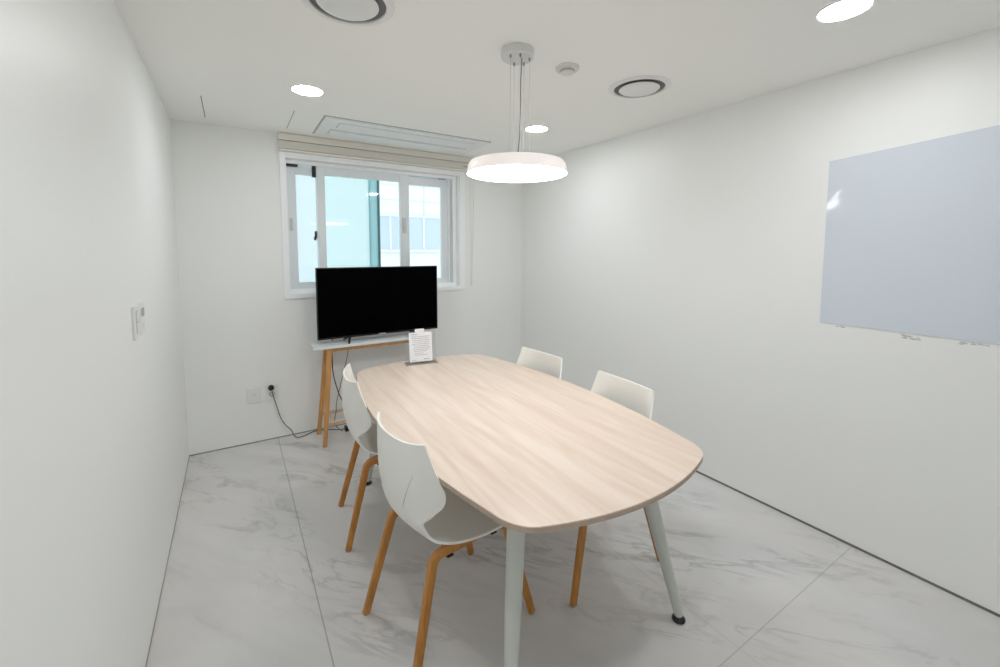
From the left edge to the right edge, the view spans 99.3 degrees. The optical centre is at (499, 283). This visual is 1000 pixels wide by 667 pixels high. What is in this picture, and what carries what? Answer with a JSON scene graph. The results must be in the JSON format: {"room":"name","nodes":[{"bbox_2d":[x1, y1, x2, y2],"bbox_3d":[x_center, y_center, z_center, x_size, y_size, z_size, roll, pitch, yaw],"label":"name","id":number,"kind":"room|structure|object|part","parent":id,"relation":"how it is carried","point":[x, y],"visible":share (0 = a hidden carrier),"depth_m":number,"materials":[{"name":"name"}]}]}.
{"room":"meeting room","nodes":[
{"label":"meeting room","id":0,"kind":"room"},
{"bbox_2d":[0,0,188,666],"bbox_3d":[-1.083,0.226,1.017,0.120,2.400,4.639,-3,5,-32],"label":"wall","id":1,"kind":"structure","parent":0,"point":[94,446],"depth_m":1.06,"materials":[{"name":"paint"}]},
{"bbox_2d":[131,305,139,339],"bbox_3d":[-1.381,0.146,1.612,0.014,0.124,0.084,-3,5,-32],"label":"light switch","id":2,"kind":"object","parent":1,"relation":"attached to","point":[134,309],"visible":1,"depth_m":1.58,"materials":[{"name":"white plastic"}]},
{"bbox_2d":[137,301,144,334],"bbox_3d":[-1.442,0.138,1.709,0.013,0.124,0.084,-3,5,-32],"label":"control panel","id":3,"kind":"object","parent":1,"relation":"attached to","point":[140,304],"visible":0.94,"depth_m":1.69,"materials":[{"name":"white plastic"}]},
{"bbox_2d":[145,456,189,666],"bbox_3d":[-1.034,1.416,1.144,0.003,0.007,4.639,-3,5,-32],"label":"baseboard","id":4,"kind":"structure","parent":1,"relation":"attached to","point":[189,456],"depth_m":1.93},
{"bbox_2d":[170,119,521,454],"bbox_3d":[-1.077,0.000,3.882,3.190,2.400,0.220,-3,5,-32],"label":"wall","id":5,"kind":"structure","parent":0,"point":[240,332],"depth_m":3.27,"materials":[{"name":"paint"}]},
{"bbox_2d":[247,387,260,403],"bbox_3d":[-1.903,0.866,3.288,0.088,0.118,0.020,-3,5,-32],"label":"wall outlet","id":6,"kind":"object","parent":5,"relation":"attached to","point":[254,394],"visible":1,"depth_m":3.29,"materials":[{"name":"white plastic"}]},
{"bbox_2d":[189,423,346,455],"bbox_3d":[-1.020,1.199,3.882,2.950,0.009,0.003,-3,5,-32],"label":"baseboard","id":7,"kind":"structure","parent":5,"relation":"attached to","point":[343,423],"depth_m":3.34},
{"bbox_2d":[265,384,278,400],"bbox_3d":[-1.802,0.861,3.356,0.088,0.118,0.013,-3,5,-32],"label":"wall outlet","id":8,"kind":"object","parent":5,"relation":"attached to","point":[269,396],"visible":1,"depth_m":3.36,"materials":[{"name":"white plastic"}]},
{"bbox_2d":[279,151,464,298],"bbox_3d":[-1.081,-0.487,3.826,1.602,1.144,0.224,-3,5,-32],"label":"window","id":9,"kind":"structure","parent":5,"relation":"in","point":[330,213],"depth_m":3.70,"materials":[{"name":"plastic"}]},
{"bbox_3d":[-1.687,-0.478,3.435,0.024,0.100,0.012,-3,5,-32],"label":"lock plate","id":10,"kind":"part","parent":9,"relation":"part of","materials":[{"name":"silver metal"}]},
{"bbox_3d":[-1.603,-0.453,3.517,0.283,1.002,0.035,-3,5,-32],"label":"sash","id":11,"kind":"part","parent":9,"relation":"part of","materials":[{"name":"plastic"}]},
{"bbox_3d":[-1.458,-0.471,3.673,0.680,1.030,0.007,-3,5,-32],"label":"frosted pane","id":12,"kind":"part","parent":9,"relation":"part of","materials":[{"name":"clear glass"}]},
{"bbox_3d":[-1.180,-0.479,3.734,0.787,1.033,0.035,-3,5,-32],"label":"sash","id":13,"kind":"part","parent":9,"relation":"part of","materials":[{"name":"plastic"}]},
{"bbox_2d":[277,132,473,284],"bbox_3d":[-0.973,-0.566,3.742,1.712,1.242,0.049,-3,5,-32],"label":"blind","id":14,"kind":"object","parent":9,"relation":"attached to","point":[293,143],"visible":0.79,"depth_m":3.60,"materials":[{"name":"beige fabric"}]},
{"bbox_3d":[-0.999,-1.059,3.688,1.640,0.017,0.042,-3,5,-32],"label":"rail","id":15,"kind":"part","parent":14,"relation":"part of","materials":[{"name":"beige fabric"}]},
{"bbox_3d":[-0.287,-0.599,4.176,0.009,1.150,0.027,2,5,25],"label":"pull cord","id":16,"kind":"part","parent":14,"relation":"part of","materials":[{"name":"white plastic"}]},
{"bbox_3d":[-0.267,-0.577,4.192,0.041,1.196,0.015,-1,5,-17],"label":"pull cord","id":17,"kind":"part","parent":14,"relation":"part of","materials":[{"name":"white plastic"}]},
{"bbox_3d":[-0.875,-0.532,3.893,0.035,0.140,0.016,-3,5,-32],"label":"lock plate","id":18,"kind":"part","parent":9,"relation":"part of","materials":[{"name":"silver metal"}]},
{"bbox_3d":[-0.711,-0.495,4.076,0.495,1.013,0.035,-3,5,-32],"label":"sash","id":19,"kind":"part","parent":9,"relation":"part of","materials":[{"name":"glass"}]},
{"bbox_2d":[114,0,999,158],"bbox_3d":[0.193,-1.085,1.776,3.190,0.100,4.979,-3,5,-32],"label":"ceiling","id":20,"kind":"structure","parent":0,"point":[435,66],"depth_m":1.96,"materials":[{"name":"paint"}]},
{"bbox_2d":[291,85,323,96],"bbox_3d":[-1.083,-1.084,2.388,0.170,0.005,0.170,-3,5,-32],"label":"recessed light","id":21,"kind":"object","parent":20,"relation":"in","point":[306,90],"visible":1,"depth_m":2.38,"materials":[{"name":"white plastic"}]},
{"bbox_2d":[301,0,394,25],"bbox_3d":[-0.549,-1.009,1.534,0.330,0.017,0.330,-3,5,-32],"label":"ceiling vent","id":22,"kind":"object","parent":20,"relation":"in","point":[347,12],"visible":1,"depth_m":1.57,"materials":[{"name":"plastic"}]},
{"bbox_2d":[313,115,490,154],"bbox_3d":[-0.757,-1.153,3.388,1.296,0.024,0.516,-3,5,-32],"label":"air conditioner","id":23,"kind":"object","parent":20,"relation":"attached to","point":[329,126],"visible":1,"depth_m":3.28,"materials":[{"name":"plastic"}]},
{"bbox_2d":[337,123,472,146],"bbox_3d":[-0.696,-1.141,3.292,1.060,0.007,0.120,-3,5,-32],"label":"grille","id":24,"kind":"object","parent":23,"relation":"attached to","point":[346,126],"depth_m":3.24,"materials":[{"name":"plastic"}]},
{"bbox_2d":[467,42,566,182],"bbox_3d":[0.078,-0.770,1.921,0.458,0.551,0.458,-3,5,-32],"label":"pendant lamp","id":25,"kind":"object","parent":20,"relation":"hanging from","point":[509,167],"visible":1,"depth_m":1.84,"materials":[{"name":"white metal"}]},
{"bbox_3d":[0.077,-0.528,1.940,0.458,0.058,0.458,-3,5,-32],"label":"lamp shade","id":26,"kind":"part","parent":25,"relation":"part of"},
{"bbox_2d":[467,164,566,182],"bbox_3d":[0.077,-0.498,1.943,0.454,0.004,0.454,-4,6,-40],"label":"diffuser","id":27,"kind":"object","parent":25,"relation":"attached to","point":[509,173],"depth_m":1.88,"materials":[{"name":"white plastic"}]},
{"bbox_2d":[525,126,547,132],"bbox_3d":[0.270,-1.140,3.137,0.170,0.005,0.170,-3,5,-32],"label":"recessed light","id":28,"kind":"object","parent":20,"relation":"in","point":[534,129],"visible":0.94,"depth_m":3.13,"materials":[{"name":"white plastic"}]},
{"bbox_2d":[555,62,578,75],"bbox_3d":[0.329,-1.042,2.080,0.116,0.033,0.116,-3,5,-32],"label":"smoke detector","id":29,"kind":"object","parent":20,"relation":"attached to","point":[566,68],"visible":1,"depth_m":2.05,"materials":[{"name":"white plastic"}]},
{"bbox_2d":[608,75,670,98],"bbox_3d":[0.765,-1.069,2.334,0.330,0.017,0.330,-3,5,-32],"label":"ceiling vent","id":30,"kind":"object","parent":20,"relation":"in","point":[642,86],"visible":1,"depth_m":2.29,"materials":[{"name":"plastic"}]},
{"bbox_2d":[816,0,874,22],"bbox_3d":[1.277,-1.014,1.575,0.170,0.005,0.170,-3,5,-32],"label":"recessed light","id":31,"kind":"object","parent":20,"relation":"in","point":[840,10],"visible":1,"depth_m":1.57,"materials":[{"name":"white plastic"}]},
{"bbox_2d":[147,419,999,666],"bbox_3d":[0.187,1.407,1.973,3.190,0.100,4.979,-3,5,-32],"label":"floor","id":32,"kind":"structure","parent":0,"point":[260,572],"depth_m":1.87,"materials":[{"name":"tile"}]},
{"bbox_2d":[268,385,341,437],"bbox_3d":[-1.559,1.012,3.461,0.570,0.444,0.081,-2,5,-25],"label":"power cable","id":33,"kind":"object","parent":32,"relation":"on","point":[270,387],"visible":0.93,"depth_m":3.38,"materials":[{"name":"black plastic"}]},
{"bbox_2d":[338,364,378,552],"bbox_3d":[-0.605,0.894,2.399,0.569,0.853,0.464,-2,5,-25],"label":"chair","id":34,"kind":"object","parent":32,"relation":"on","point":[358,419],"visible":0.62,"depth_m":2.16,"materials":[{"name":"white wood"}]},
{"bbox_3d":[-0.838,1.092,2.503,0.229,0.440,0.045,-1,5,-14],"label":"leg","id":35,"kind":"part","parent":34,"relation":"part of","materials":[{"name":"brown wood"}]},
{"bbox_3d":[-0.687,1.118,2.181,0.229,0.440,0.045,-3,6,-36],"label":"leg","id":36,"kind":"part","parent":34,"relation":"part of","materials":[{"name":"brown wood"}]},
{"bbox_2d":[310,333,408,447],"bbox_3d":[-1.063,0.845,3.555,0.922,0.770,0.295,-3,5,-32],"label":"stand","id":37,"kind":"object","parent":32,"relation":"on","point":[328,347],"visible":0.45,"depth_m":3.39,"materials":[{"name":"laminate"}]},
{"bbox_3d":[-1.434,0.863,3.435,0.139,0.751,0.045,1,5,14],"label":"leg","id":38,"kind":"part","parent":37,"relation":"part of","materials":[{"name":"brown wood"}]},
{"bbox_3d":[-1.331,0.876,3.272,0.045,0.751,0.134,1,5,14],"label":"leg","id":39,"kind":"part","parent":37,"relation":"part of","materials":[{"name":"brown wood"}]},
{"bbox_3d":[-1.137,1.048,3.662,0.734,0.025,0.018,-3,5,-32],"label":"shelf rail","id":40,"kind":"part","parent":37,"relation":"part of","materials":[{"name":"brown wood"}]},
{"bbox_3d":[-1.012,1.068,3.464,0.734,0.025,0.018,-3,5,-32],"label":"shelf rail","id":41,"kind":"part","parent":37,"relation":"part of","materials":[{"name":"brown wood"}]},
{"bbox_2d":[315,266,437,343],"bbox_3d":[-0.994,0.159,3.543,1.002,0.600,0.187,-3,5,-32],"label":"television","id":42,"kind":"object","parent":37,"relation":"on","point":[350,301],"visible":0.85,"depth_m":3.49,"materials":[{"name":"black metal"}]},
{"bbox_2d":[332,339,341,399],"bbox_3d":[-1.319,0.792,3.500,0.107,0.808,0.127,-3,5,-32],"label":"cable","id":43,"kind":"object","parent":42,"relation":"hanging from","point":[332,339],"visible":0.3,"depth_m":3.52,"materials":[{"name":"black plastic"}]},
{"bbox_2d":[334,350,348,430],"bbox_3d":[-1.290,0.804,3.536,0.172,0.837,0.108,-1,5,-13],"label":"cable","id":44,"kind":"object","parent":42,"relation":"hanging from","point":[348,350],"visible":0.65,"depth_m":3.53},
{"bbox_2d":[362,412,534,666],"bbox_3d":[-0.214,0.947,1.740,0.569,0.853,0.464,-4,6,-39],"label":"chair","id":45,"kind":"object","parent":32,"relation":"on","point":[411,485],"visible":0.78,"depth_m":1.52,"materials":[{"name":"plastic"}]},
{"bbox_3d":[-0.463,1.150,1.784,0.229,0.440,0.045,-2,5,-28],"label":"leg","id":46,"kind":"part","parent":45,"relation":"part of","materials":[{"name":"brown wood"}]},
{"bbox_3d":[-0.237,1.172,1.509,0.045,0.440,0.229,4,6,40],"label":"leg","id":47,"kind":"part","parent":45,"relation":"part of","materials":[{"name":"brown wood"}]},
{"bbox_3d":[-0.190,1.132,2.014,0.046,0.440,0.217,3,6,35],"label":"leg","id":48,"kind":"part","parent":45,"relation":"part of","materials":[{"name":"brown wood"}]},
{"bbox_3d":[-0.102,0.961,1.616,0.140,0.035,0.024,-4,6,-39],"label":"rail","id":49,"kind":"part","parent":45,"relation":"part of","materials":[{"name":"brown wood"}]},
{"bbox_3d":[0.043,1.155,1.728,0.217,0.440,0.046,-2,5,-24],"label":"leg","id":50,"kind":"part","parent":45,"relation":"part of","materials":[{"name":"brown wood"}]},
{"bbox_2d":[357,354,702,666],"bbox_3d":[-0.056,0.971,2.216,1.126,0.730,2.012,-3,5,-32],"label":"meeting table","id":51,"kind":"object","parent":32,"relation":"on","point":[533,451],"visible":0.92,"depth_m":1.72,"materials":[{"name":"brown wood"}]},
{"bbox_3d":[-0.750,0.932,2.685,0.242,0.694,0.092,3,5,32],"label":"leg","id":52,"kind":"part","parent":51,"relation":"part of","materials":[{"name":"paint"}]},
{"bbox_2d":[406,328,437,365],"bbox_3d":[-0.543,0.430,2.914,0.218,0.234,0.082,-2,5,-23],"label":"sign holder","id":53,"kind":"object","parent":51,"relation":"on","point":[420,342],"visible":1,"depth_m":2.92,"materials":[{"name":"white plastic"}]},
{"bbox_3d":[0.051,1.037,1.379,0.091,0.695,0.262,1,5,5],"label":"leg","id":54,"kind":"part","parent":51,"relation":"part of","materials":[{"name":"paint"}]},
{"bbox_3d":[0.627,1.010,1.741,0.242,0.694,0.092,3,5,32],"label":"leg","id":55,"kind":"part","parent":51,"relation":"part of","materials":[{"name":"paint"}]},
{"bbox_2d":[516,347,562,379],"bbox_3d":[0.099,0.876,2.651,0.569,0.853,0.464,-3,6,-36],"label":"chair","id":56,"kind":"object","parent":32,"relation":"on","point":[549,364],"visible":0.11,"depth_m":2.81,"materials":[{"name":"white plastic"}]},
{"bbox_2d":[525,370,658,607],"bbox_3d":[0.446,0.920,2.093,0.569,0.853,0.464,-2,5,-28],"label":"chair","id":57,"kind":"object","parent":32,"relation":"on","point":[638,398],"visible":0.09,"depth_m":2.13,"materials":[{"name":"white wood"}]},
{"bbox_3d":[0.372,1.146,1.861,0.217,0.440,0.046,-4,6,-43],"label":"leg","id":58,"kind":"part","parent":57,"relation":"part of","materials":[{"name":"brown wood"}]},
{"bbox_3d":[0.684,1.133,2.035,0.229,0.440,0.045,-1,5,-17],"label":"leg","id":59,"kind":"part","parent":57,"relation":"part of","materials":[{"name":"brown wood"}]},
{"bbox_2d":[521,26,999,613],"bbox_3d":[1.516,0.103,2.647,0.120,2.400,4.639,-3,5,-32],"label":"wall","id":60,"kind":"structure","parent":0,"point":[681,260],"depth_m":2.40,"materials":[{"name":"paint"}]},
{"bbox_2d":[696,471,999,616],"bbox_3d":[1.461,1.296,2.708,0.004,0.011,4.639,-3,5,-32],"label":"baseboard","id":61,"kind":"structure","parent":60,"relation":"attached to","point":[728,486],"depth_m":2.12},
{"bbox_2d":[820,125,999,345],"bbox_3d":[2.024,-0.205,1.695,0.007,0.962,1.233,-3,5,-32],"label":"whiteboard","id":62,"kind":"object","parent":60,"relation":"attached to","point":[912,245],"visible":1,"depth_m":1.91,"materials":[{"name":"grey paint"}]},
{"label":"outside","id":63,"kind":"structure","parent":0,"visible":0},
{"bbox_3d":[-2.573,2.825,9.352,22.000,0.100,9.861,-3,5,-32],"label":"ground","id":64,"kind":"structure","parent":63,"visible":0},
{"bbox_2d":[379,181,439,277],"bbox_3d":[-1.253,-0.361,9.644,7.600,6.212,3.020,-3,5,-32],"label":"building","id":65,"kind":"structure","parent":64,"relation":"on","point":[424,202],"depth_m":7.67,"materials":[{"name":"white tile"}]}
]}

